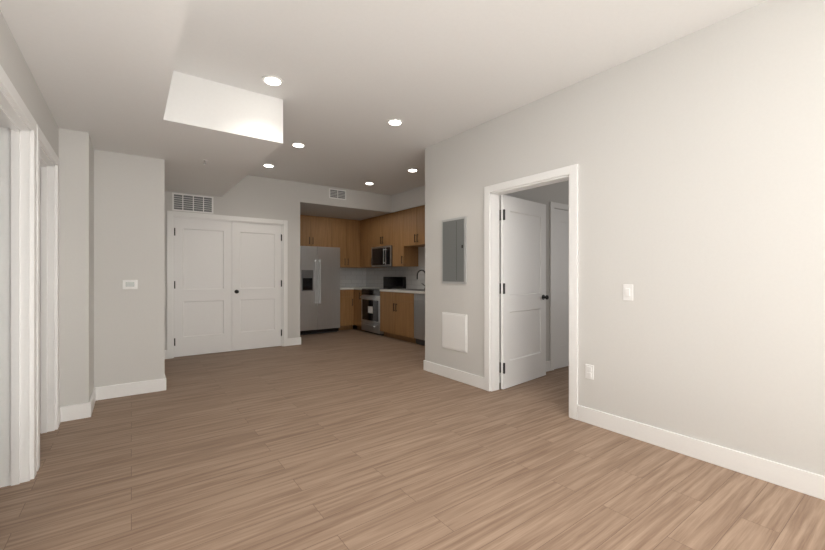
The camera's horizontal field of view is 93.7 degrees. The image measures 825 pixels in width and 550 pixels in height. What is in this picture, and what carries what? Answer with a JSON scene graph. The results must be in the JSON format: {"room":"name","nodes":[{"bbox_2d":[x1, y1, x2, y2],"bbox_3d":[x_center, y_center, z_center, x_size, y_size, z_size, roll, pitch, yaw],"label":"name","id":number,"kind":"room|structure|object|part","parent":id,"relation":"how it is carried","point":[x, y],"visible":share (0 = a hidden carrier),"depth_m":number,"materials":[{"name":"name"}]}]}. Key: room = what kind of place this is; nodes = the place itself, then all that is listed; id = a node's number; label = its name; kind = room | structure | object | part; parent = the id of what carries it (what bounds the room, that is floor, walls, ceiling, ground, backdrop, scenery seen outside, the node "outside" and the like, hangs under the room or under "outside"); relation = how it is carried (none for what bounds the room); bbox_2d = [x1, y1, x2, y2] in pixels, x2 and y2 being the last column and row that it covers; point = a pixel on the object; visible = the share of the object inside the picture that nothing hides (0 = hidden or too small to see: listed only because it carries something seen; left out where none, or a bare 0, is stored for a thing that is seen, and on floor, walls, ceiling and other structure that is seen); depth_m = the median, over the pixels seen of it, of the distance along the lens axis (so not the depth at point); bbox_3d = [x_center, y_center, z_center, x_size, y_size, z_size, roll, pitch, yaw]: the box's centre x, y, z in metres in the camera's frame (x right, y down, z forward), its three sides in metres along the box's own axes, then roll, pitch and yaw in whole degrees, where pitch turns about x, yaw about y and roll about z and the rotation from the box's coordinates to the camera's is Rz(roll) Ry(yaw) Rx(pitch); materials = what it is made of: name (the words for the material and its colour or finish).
{"room":"empty living room","nodes":[
{"label":"empty living room","id":0,"kind":"room"},
{"bbox_2d":[0,10,58,157],"bbox_3d":[-1.039,0.000,0.512,0.120,2.400,6.450,0,0,-36],"label":"wall","id":1,"kind":"structure","parent":0,"point":[14,65],"depth_m":2.17,"materials":[{"name":"paint"}]},
{"bbox_2d":[0,87,54,487],"bbox_3d":[-2.303,0.175,2.251,0.122,2.050,1.750,0,0,-36],"label":"doors","id":2,"kind":"structure","parent":1,"relation":"in","point":[14,299],"depth_m":2.22,"materials":[{"name":"white wood"}]},
{"bbox_2d":[0,65,58,479],"bbox_3d":[-2.303,0.140,2.251,0.156,2.120,1.890,0,0,-36],"label":"door frame","id":3,"kind":"structure","parent":1,"relation":"attached to","point":[37,138],"depth_m":2.31,"materials":[{"name":"white wood"}]},
{"bbox_2d":[59,128,164,406],"bbox_3d":[-3.339,0.000,4.323,0.880,2.400,2.420,0,0,-36],"label":"wall","id":4,"kind":"structure","parent":0,"point":[111,231],"depth_m":3.76,"materials":[{"name":"paint"}]},
{"bbox_2d":[87,387,98,417],"bbox_3d":[-2.872,1.137,3.473,0.015,0.125,0.525,0,0,-36],"label":"baseboard","id":5,"kind":"structure","parent":4,"relation":"attached to","point":[95,394],"depth_m":3.40,"materials":[{"name":"white wood"}]},
{"bbox_2d":[123,280,136,288],"bbox_3d":[-2.811,0.095,3.852,0.120,0.090,0.025,0,0,-36],"label":"thermostat","id":6,"kind":"object","parent":4,"relation":"attached to","point":[129,284],"visible":1,"depth_m":3.84,"materials":[{"name":"white plastic"}]},
{"bbox_2d":[99,377,165,399],"bbox_3d":[-2.814,1.137,3.856,0.560,0.125,0.018,0,0,-36],"label":"baseboard","id":7,"kind":"structure","parent":4,"relation":"attached to","point":[134,388],"depth_m":3.86,"materials":[{"name":"white wood"}]},
{"bbox_2d":[0,0,282,196],"bbox_3d":[-1.068,-1.400,1.912,1.720,0.400,8.750,0,0,-36],"label":"ceiling","id":8,"kind":"structure","parent":0,"point":[106,77],"depth_m":2.71,"materials":[{"name":"paint"}]},
{"bbox_2d":[165,175,299,349],"bbox_3d":[-2.817,-0.200,6.123,2.080,2.800,0.120,0,0,-36],"label":"wall","id":9,"kind":"structure","parent":0,"point":[250,196],"depth_m":6.42,"materials":[{"name":"paint"}]},
{"bbox_2d":[172,192,212,213],"bbox_3d":[-3.246,-1.059,5.731,0.535,0.258,0.013,0,0,-36],"label":"air vent","id":10,"kind":"object","parent":9,"relation":"in","point":[191,203],"visible":1,"depth_m":5.72,"materials":[{"name":"grey metal"}]},
{"bbox_2d":[167,211,287,358],"bbox_3d":[-2.840,0.140,6.079,1.723,2.120,0.172,0,0,-36],"label":"double doors","id":11,"kind":"structure","parent":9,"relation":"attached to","point":[229,221],"depth_m":6.00,"materials":[{"name":"white wood"}]},
{"bbox_3d":[-3.155,0.177,5.851,0.774,2.030,0.059,0,0,-36],"label":"closet left door","id":12,"kind":"part","parent":11,"relation":"part of","materials":[{"name":"white wood"}]},
{"bbox_3d":[-2.526,0.177,6.308,0.774,2.030,0.172,0,0,-36],"label":"closet right door","id":13,"kind":"part","parent":11,"relation":"part of","materials":[{"name":"white wood"}]},
{"bbox_2d":[288,337,300,344],"bbox_3d":[-2.106,1.137,6.927,0.015,0.125,0.615,0,0,-36],"label":"baseboard","id":14,"kind":"structure","parent":9,"relation":"attached to","point":[294,341],"depth_m":6.62,"materials":[{"name":"white wood"}]},
{"bbox_2d":[300,182,424,219],"bbox_3d":[-0.503,-1.430,6.612,2.240,0.340,5.210,0,0,-36],"label":"soffit","id":15,"kind":"structure","parent":0,"point":[315,200],"depth_m":7.37,"materials":[{"name":"paint"}]},
{"bbox_2d":[329,188,345,199],"bbox_3d":[-1.371,-1.480,7.093,0.340,0.180,0.013,0,0,-36],"label":"ceiling vent","id":16,"kind":"object","parent":15,"relation":"in","point":[337,194],"visible":1,"depth_m":7.09,"materials":[{"name":"grey metal"}]},
{"bbox_2d":[382,247,424,288],"bbox_3d":[0.452,-0.200,7.306,0.120,2.800,5.210,0,0,-36],"label":"wall","id":17,"kind":"structure","parent":0,"point":[421,256],"depth_m":7.58,"materials":[{"name":"paint"}]},
{"bbox_2d":[340,268,365,286],"bbox_3d":[-1.561,0.055,9.063,1.020,0.446,0.003,0,0,-36],"label":"tile backsplash","id":18,"kind":"structure","parent":17,"relation":"attached to","point":[361,277],"depth_m":9.16,"materials":[{"name":"white tile"}]},
{"bbox_2d":[303,205,423,220],"bbox_3d":[-0.412,-1.252,6.689,1.997,0.013,5.187,0,0,-36],"label":"crown molding","id":19,"kind":"structure","parent":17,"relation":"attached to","point":[357,220],"depth_m":8.30,"materials":[{"name":"brown wood"}]},
{"bbox_2d":[359,218,381,267],"bbox_3d":[-0.892,-0.708,8.746,0.355,1.074,0.617,0,0,-36],"label":"upper cabinet","id":20,"kind":"object","parent":17,"relation":"attached to","point":[365,225],"depth_m":8.67,"materials":[{"name":"brown wood"}]},
{"bbox_2d":[371,213,390,248],"bbox_3d":[-0.486,-0.923,8.187,0.355,0.644,0.760,0,0,-36],"label":"upper cabinet","id":21,"kind":"object","parent":17,"relation":"attached to","point":[381,225],"depth_m":8.11,"materials":[{"name":"brown wood"}]},
{"bbox_2d":[372,245,392,266],"bbox_3d":[-0.519,-0.385,8.164,0.437,0.420,0.756,0,0,-36],"label":"microwave","id":22,"kind":"object","parent":21,"relation":"attached to","point":[381,256],"visible":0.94,"depth_m":7.99,"materials":[{"name":"silver metal"}]},
{"bbox_2d":[366,266,424,288],"bbox_3d":[0.397,0.055,7.279,0.003,0.446,5.191,0,0,-36],"label":"tile backsplash","id":23,"kind":"structure","parent":17,"relation":"attached to","point":[374,276],"depth_m":8.23,"materials":[{"name":"white tile"}]},
{"bbox_2d":[391,211,417,266],"bbox_3d":[-0.145,-0.708,7.717,0.355,1.074,0.398,0,0,-36],"label":"upper cabinet","id":24,"kind":"object","parent":17,"relation":"attached to","point":[402,233],"depth_m":7.60,"materials":[{"name":"brown wood"}]},
{"bbox_2d":[403,205,424,248],"bbox_3d":[0.222,-0.897,7.212,0.355,0.694,0.847,0,0,-36],"label":"upper cabinet","id":25,"kind":"object","parent":17,"relation":"attached to","point":[413,219],"depth_m":7.19,"materials":[{"name":"brown wood"}]},
{"bbox_2d":[0,325,824,549],"bbox_3d":[0.050,1.230,3.776,8.720,0.060,10.690,0,0,-36],"label":"floor","id":26,"kind":"structure","parent":0,"point":[354,438],"depth_m":2.33,"materials":[{"name":"brown wood"}]},
{"bbox_2d":[300,246,339,334],"bbox_3d":[-2.088,0.310,8.140,0.910,1.780,0.815,0,0,-36],"label":"fridge","id":27,"kind":"object","parent":26,"relation":"on","point":[319,289],"visible":0.81,"depth_m":7.86,"materials":[{"name":"silver metal"}]},
{"bbox_2d":[339,290,353,329],"bbox_3d":[-1.614,0.760,8.622,0.416,0.880,0.645,0,0,-36],"label":"base cabinet","id":28,"kind":"object","parent":26,"relation":"on","point":[346,310],"visible":0.54,"depth_m":8.41,"materials":[{"name":"brown wood"}]},
{"bbox_2d":[353,290,364,330],"bbox_3d":[-1.121,0.760,8.790,0.675,0.880,0.953,0,0,-36],"label":"base cabinet","id":29,"kind":"object","parent":26,"relation":"on","point":[357,307],"visible":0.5,"depth_m":8.36,"materials":[{"name":"brown wood"}]},
{"bbox_2d":[340,287,382,289],"bbox_3d":[-1.270,0.299,8.682,1.043,0.039,0.953,0,0,-36],"label":"countertop","id":30,"kind":"structure","parent":29,"relation":"on","point":[350,288],"depth_m":8.48,"materials":[{"name":"stone"}]},
{"bbox_2d":[360,277,405,334],"bbox_3d":[-0.633,0.620,8.081,0.685,1.160,0.762,0,0,-36],"label":"range","id":31,"kind":"object","parent":26,"relation":"on","point":[370,308],"visible":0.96,"depth_m":7.97,"materials":[{"name":"silver metal"}]},
{"bbox_2d":[380,291,416,343],"bbox_3d":[-0.059,0.760,7.328,0.675,0.880,1.126,0,0,-36],"label":"base cabinet","id":32,"kind":"object","parent":26,"relation":"on","point":[396,315],"visible":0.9,"depth_m":7.10,"materials":[{"name":"brown wood"}]},
{"bbox_2d":[414,294,424,345],"bbox_3d":[0.435,0.762,6.620,0.655,0.876,0.596,0,0,-36],"label":"dishwasher","id":33,"kind":"object","parent":26,"relation":"on","point":[419,317],"visible":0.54,"depth_m":6.56,"materials":[{"name":"silver metal"}]},
{"bbox_3d":[1.137,0.760,5.681,0.675,0.880,1.736,0,0,-36],"label":"base cabinet","id":34,"kind":"object","parent":26,"relation":"on","visible":0},
{"bbox_2d":[380,289,424,293],"bbox_3d":[0.636,0.299,6.387,0.657,0.039,3.466,0,0,-36],"label":"countertop","id":35,"kind":"structure","parent":34,"relation":"on","point":[403,291],"depth_m":6.99,"materials":[{"name":"stone"}]},
{"bbox_2d":[396,289,424,290],"bbox_3d":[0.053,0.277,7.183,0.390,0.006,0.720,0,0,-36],"label":"sink basin","id":36,"kind":"object","parent":35,"relation":"in","point":[412,289],"visible":0.79,"depth_m":7.31,"materials":[{"name":"silver metal"}]},
{"bbox_2d":[173,0,767,195],"bbox_3d":[0.050,-1.640,3.776,8.720,0.080,10.690,0,0,-36],"label":"ceiling","id":37,"kind":"structure","parent":0,"point":[355,76],"depth_m":2.87,"materials":[{"name":"paint"}]},
{"bbox_2d":[262,164,274,166],"bbox_3d":[-2.099,-1.594,5.644,0.170,0.012,0.170,0,0,-36],"label":"recessed light","id":38,"kind":"object","parent":37,"relation":"in","point":[268,165],"visible":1,"depth_m":5.61,"materials":[{"name":"white plastic"}]},
{"bbox_2d":[262,75,283,85],"bbox_3d":[-1.150,-1.594,3.182,0.170,0.012,0.170,0,0,-36],"label":"recessed light","id":39,"kind":"object","parent":37,"relation":"in","point":[271,80],"visible":1,"depth_m":3.17,"materials":[{"name":"white plastic"}]},
{"bbox_2d":[291,142,305,147],"bbox_3d":[-1.402,-1.594,4.754,0.170,0.012,0.170,0,0,-36],"label":"recessed light","id":40,"kind":"object","parent":37,"relation":"in","point":[298,145],"visible":0.98,"depth_m":4.75,"materials":[{"name":"white plastic"}]},
{"bbox_2d":[387,119,402,125],"bbox_3d":[-0.183,-1.594,4.045,0.170,0.012,0.170,0,0,-36],"label":"recessed light","id":41,"kind":"object","parent":37,"relation":"in","point":[395,122],"visible":1,"depth_m":4.03,"materials":[{"name":"white plastic"}]},
{"bbox_2d":[407,168,417,171],"bbox_3d":[0.004,-1.594,5.899,0.170,0.012,0.170,0,0,-36],"label":"recessed light","id":42,"kind":"object","parent":37,"relation":"in","point":[412,170],"visible":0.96,"depth_m":5.88,"materials":[{"name":"white plastic"}]},
{"bbox_2d":[499,180,568,371],"bbox_3d":[2.188,-0.200,5.273,3.500,2.800,0.120,0,0,-36],"label":"wall","id":43,"kind":"structure","parent":0,"point":[546,195],"depth_m":4.83,"materials":[{"name":"paint"}]},
{"bbox_2d":[499,361,550,382],"bbox_3d":[1.269,1.137,4.523,1.130,0.125,0.015,0,0,-36],"label":"baseboard","id":44,"kind":"structure","parent":43,"relation":"attached to","point":[548,363],"depth_m":4.81,"materials":[{"name":"white wood"}]},
{"bbox_2d":[550,202,568,370],"bbox_3d":[2.107,0.140,5.129,0.940,2.120,0.018,0,0,-36],"label":"door frame","id":45,"kind":"structure","parent":43,"relation":"attached to","point":[553,205],"depth_m":4.87,"materials":[{"name":"white wood"}]},
{"bbox_2d":[554,209,568,368],"bbox_3d":[2.127,0.177,5.102,0.794,2.030,0.080,0,0,-36],"label":"door","id":46,"kind":"structure","parent":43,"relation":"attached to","point":[561,288],"depth_m":4.99,"materials":[{"name":"white wood"}]},
{"bbox_2d":[425,0,824,475],"bbox_3d":[1.988,-0.200,2.470,0.120,2.800,6.060,0,0,-36],"label":"wall","id":47,"kind":"structure","parent":0,"point":[698,157],"depth_m":2.56,"materials":[{"name":"paint"}]},
{"bbox_2d":[423,360,483,388],"bbox_3d":[0.463,1.137,4.481,0.045,0.125,1.045,0,0,-36],"label":"baseboard","id":48,"kind":"structure","parent":47,"relation":"attached to","point":[461,376],"depth_m":4.42,"materials":[{"name":"white wood"}]},
{"bbox_2d":[442,312,466,352],"bbox_3d":[0.477,0.650,4.438,0.014,0.420,0.420,0,0,-36],"label":"access panel","id":49,"kind":"object","parent":47,"relation":"attached to","point":[454,331],"visible":1,"depth_m":4.42,"materials":[{"name":"white metal"}]},
{"bbox_2d":[442,216,466,283],"bbox_3d":[0.470,-0.275,4.439,0.023,0.750,0.410,0,0,-36],"label":"electrical panel","id":50,"kind":"object","parent":47,"relation":"attached to","point":[454,250],"visible":1,"depth_m":4.41,"materials":[{"name":"grey metal"}]},
{"bbox_2d":[484,164,577,419],"bbox_3d":[1.118,0.175,3.667,0.122,2.050,0.900,0,0,-36],"label":"door jamb","id":51,"kind":"structure","parent":47,"relation":"in","point":[494,291],"depth_m":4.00,"materials":[{"name":"white wood"}]},
{"bbox_2d":[500,195,548,388],"bbox_3d":[1.256,0.177,4.335,0.868,2.030,0.171,0,0,-42],"label":"bedroom door","id":52,"kind":"structure","parent":51,"relation":"attached to","point":[524,297],"depth_m":4.29,"materials":[{"name":"white wood"}]},
{"bbox_2d":[585,364,593,379],"bbox_3d":[1.430,0.782,3.128,0.011,0.115,0.070,0,0,-36],"label":"electrical outlet plate","id":53,"kind":"object","parent":47,"relation":"attached to","point":[589,371],"visible":1,"depth_m":3.12,"materials":[{"name":"white plastic"}]},
{"bbox_2d":[623,284,632,300],"bbox_3d":[1.606,0.130,2.885,0.012,0.120,0.070,0,0,-36],"label":"switch plate","id":54,"kind":"object","parent":47,"relation":"attached to","point":[628,292],"visible":1,"depth_m":2.88,"materials":[{"name":"white plastic"}]},
{"bbox_2d":[577,405,824,499],"bbox_3d":[2.542,1.137,1.593,0.015,0.125,3.990,0,0,-36],"label":"baseboard","id":55,"kind":"structure","parent":47,"relation":"attached to","point":[797,479],"depth_m":2.45,"materials":[{"name":"white wood"}]},
{"bbox_3d":[-2.069,-0.200,8.768,2.480,2.800,0.120,0,0,-36],"label":"wall","id":56,"kind":"structure","parent":0,"visible":0},
{"bbox_2d":[300,215,331,246],"bbox_3d":[-2.254,-0.923,8.336,0.952,0.644,0.355,0,0,-36],"label":"upper cabinet","id":57,"kind":"object","parent":56,"relation":"attached to","point":[314,231],"depth_m":8.25,"materials":[{"name":"brown wood"}]},
{"bbox_2d":[332,219,359,266],"bbox_3d":[-1.591,-0.708,8.818,0.684,1.074,0.355,0,0,-36],"label":"upper cabinet","id":58,"kind":"object","parent":56,"relation":"attached to","point":[343,235],"depth_m":8.69,"materials":[{"name":"brown wood"}]}
]}

